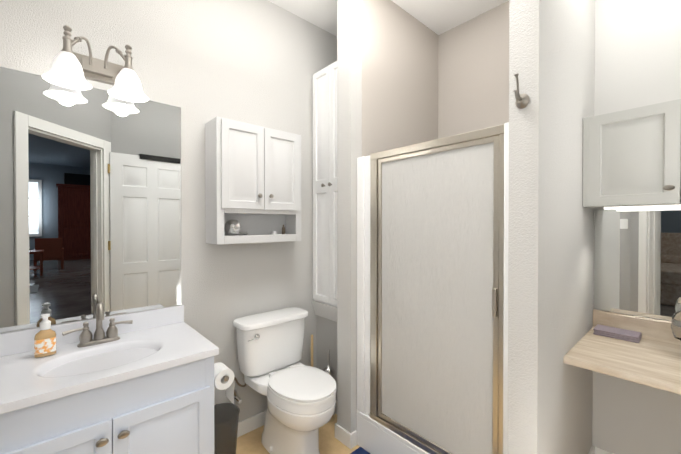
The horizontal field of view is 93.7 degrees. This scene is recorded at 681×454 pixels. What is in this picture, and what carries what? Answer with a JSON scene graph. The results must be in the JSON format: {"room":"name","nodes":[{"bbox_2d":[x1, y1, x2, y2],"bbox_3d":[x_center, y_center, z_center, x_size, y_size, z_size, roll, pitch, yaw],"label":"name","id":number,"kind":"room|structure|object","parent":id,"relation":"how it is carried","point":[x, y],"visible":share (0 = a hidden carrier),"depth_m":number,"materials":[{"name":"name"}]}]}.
{"room":"bathroom","nodes":[
{"label":"bathroom","id":0,"kind":"room"},
{"bbox_2d":[236,414,359,453],"bbox_3d":[0.255,1.447,1.345,2.820,0.050,2.480,0,1,-42],"label":"floor","id":1,"kind":"structure","parent":0,"point":[251,443],"depth_m":2.09,"materials":[{"name":"beige tile"}]},
{"bbox_2d":[0,302,234,453],"bbox_3d":[-1.018,0.894,1.471,0.935,1.055,0.582,0,1,-42],"label":"bathroom vanity","id":2,"kind":"object","parent":1,"relation":"on","point":[144,382],"visible":1,"depth_m":1.36,"materials":[{"name":"cultured marble"},{"name":"white painted wood"},{"name":"brushed nickel"}]},
{"bbox_2d":[34,314,55,357],"bbox_3d":[-1.306,0.479,1.412,0.072,0.184,0.056,0,1,-42],"label":"soap bottle","id":3,"kind":"object","parent":2,"relation":"on","point":[45,341],"visible":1,"depth_m":1.40,"materials":[{"name":"orange plastic"}]},
{"bbox_2d":[214,403,239,453],"bbox_3d":[-0.721,1.267,1.913,0.224,0.302,0.224,0,1,-42],"label":"waste bin","id":4,"kind":"object","parent":1,"relation":"on","point":[226,416],"visible":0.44,"depth_m":1.87,"materials":[{"name":"grey"}]},
{"bbox_2d":[233,307,336,453],"bbox_3d":[-0.322,1.011,2.017,0.536,0.811,0.704,0,1,-42],"label":"toilet","id":5,"kind":"object","parent":1,"relation":"on","point":[301,402],"visible":0.92,"depth_m":2.00,"materials":[{"name":"white ceramic"}]},
{"bbox_2d":[311,335,312,366],"bbox_3d":[-0.220,1.123,2.469,0.130,0.581,0.130,0,1,-42],"label":"plunger","id":6,"kind":"object","parent":1,"relation":"on","point":[312,350],"visible":0.19,"depth_m":2.46,"materials":[{"name":"beige wood"}]},
{"bbox_2d":[323,349,334,422],"bbox_3d":[-0.085,1.157,2.349,0.086,0.514,0.086,0,1,-42],"label":"toilet brush","id":7,"kind":"object","parent":1,"relation":"on","point":[329,369],"visible":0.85,"depth_m":2.33,"materials":[{"name":"silver metal"}]},
{"bbox_2d":[350,447,369,453],"bbox_3d":[0.200,1.411,1.578,0.510,0.018,0.780,0,1,-42],"label":"bath rug","id":8,"kind":"object","parent":1,"relation":"on","point":[360,450],"visible":1,"depth_m":1.99,"materials":[{"name":"blue fabric"}]},
{"bbox_2d":[356,122,508,453],"bbox_3d":[0.783,0.479,2.048,0.980,1.875,0.946,0,1,-42],"label":"shower stall","id":9,"kind":"object","parent":1,"relation":"on","point":[374,437],"visible":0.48,"depth_m":2.01,"materials":[{"name":"white ceramic"}]},
{"bbox_2d":[370,124,503,453],"bbox_3d":[0.460,0.372,1.706,0.048,1.649,0.795,0,1,-42],"label":"shower door","id":10,"kind":"structure","parent":9,"relation":"attached to","point":[436,281],"depth_m":1.65,"materials":[{"name":"white glass"}]},
{"bbox_2d":[0,0,680,453],"bbox_3d":[0.194,-0.098,1.326,3.060,3.040,2.650,0,1,-42],"label":"wall","id":11,"kind":"structure","parent":0,"point":[404,78],"depth_m":1.91,"materials":[{"name":"grey paint"}]},
{"bbox_2d":[0,67,181,332],"bbox_3d":[-1.256,-0.122,1.637,0.814,1.177,0.004,0,1,-42],"label":"vanity mirror","id":12,"kind":"object","parent":11,"relation":"attached to","point":[90,199],"visible":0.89,"depth_m":1.60,"materials":[{"name":"clear glass"}]},
{"bbox_2d":[42,25,148,102],"bbox_3d":[-1.180,-0.796,1.561,0.412,0.257,0.212,0,1,-42],"label":"sconce","id":13,"kind":"object","parent":11,"relation":"attached to","point":[70,69],"visible":1,"depth_m":1.57,"materials":[{"name":"white glass"}]},
{"bbox_2d":[205,116,300,244],"bbox_3d":[-0.548,-0.274,2.119,0.600,0.750,0.232,0,1,-42],"label":"upper cabinet","id":14,"kind":"object","parent":11,"relation":"attached to","point":[252,183],"visible":1,"depth_m":2.02,"materials":[{"name":"white paint"}]},
{"bbox_2d":[313,61,336,306],"bbox_3d":[0.059,-0.317,2.514,0.465,1.820,0.456,0,1,-42],"label":"linen cabinet","id":15,"kind":"object","parent":11,"relation":"attached to","point":[325,185],"visible":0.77,"depth_m":2.44,"materials":[{"name":"white paint"}]},
{"bbox_2d":[312,300,336,321],"bbox_3d":[-0.060,0.654,2.415,0.048,0.120,0.459,0,1,-42],"label":"trim","id":16,"kind":"structure","parent":15,"relation":"attached to","point":[324,310],"depth_m":2.46,"materials":[{"name":"white"}]},
{"bbox_2d":[237,401,613,453],"bbox_3d":[0.192,1.375,1.369,2.760,0.095,2.360,0,1,-42],"label":"baseboard","id":17,"kind":"structure","parent":11,"relation":"attached to","point":[342,434],"depth_m":2.13,"materials":[{"name":"white"}]},
{"bbox_2d":[513,73,529,108],"bbox_3d":[0.704,-0.538,1.261,0.081,0.120,0.052,0,1,-42],"label":"robe hook","id":18,"kind":"object","parent":11,"relation":"attached to","point":[522,101],"visible":1,"depth_m":1.27,"materials":[{"name":"silver metal"}]},
{"bbox_2d":[563,309,680,394],"bbox_3d":[1.524,0.571,1.451,0.658,0.140,0.706,0,1,-42],"label":"countertop","id":19,"kind":"structure","parent":11,"relation":"attached to","point":[652,358],"depth_m":1.53,"materials":[{"name":"laminate"}]},
{"bbox_2d":[593,324,641,342],"bbox_3d":[1.528,0.587,1.763,0.120,0.032,0.192,0,1,-42],"label":"washcloth","id":20,"kind":"object","parent":19,"relation":"on","point":[620,334],"visible":0.98,"depth_m":1.74,"materials":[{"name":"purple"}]},
{"bbox_2d":[671,310,680,340],"bbox_3d":[1.635,0.474,1.463,0.170,0.262,0.170,0,1,-42],"label":"glass jar","id":21,"kind":"object","parent":19,"relation":"on","point":[676,324],"visible":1,"depth_m":1.48,"materials":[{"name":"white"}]},
{"bbox_2d":[583,99,680,209],"bbox_3d":[1.640,-0.341,1.548,0.343,0.496,0.706,0,1,-42],"label":"upper cabinet","id":22,"kind":"object","parent":11,"relation":"attached to","point":[631,158],"visible":1,"depth_m":1.58,"materials":[{"name":"grey wood"}]},
{"bbox_2d":[594,208,680,320],"bbox_3d":[1.767,0.196,1.664,0.004,0.600,0.702,0,1,-42],"label":"makeup mirror","id":23,"kind":"object","parent":11,"relation":"attached to","point":[637,265],"visible":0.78,"depth_m":1.78,"materials":[{"name":"clear glass"}]},
{"bbox_2d":[268,0,508,35],"bbox_3d":[0.196,-1.668,1.348,3.010,0.100,2.600,0,1,-42],"label":"ceiling","id":24,"kind":"structure","parent":0,"point":[438,17],"depth_m":2.40,"materials":[{"name":"white paint"}]}
]}

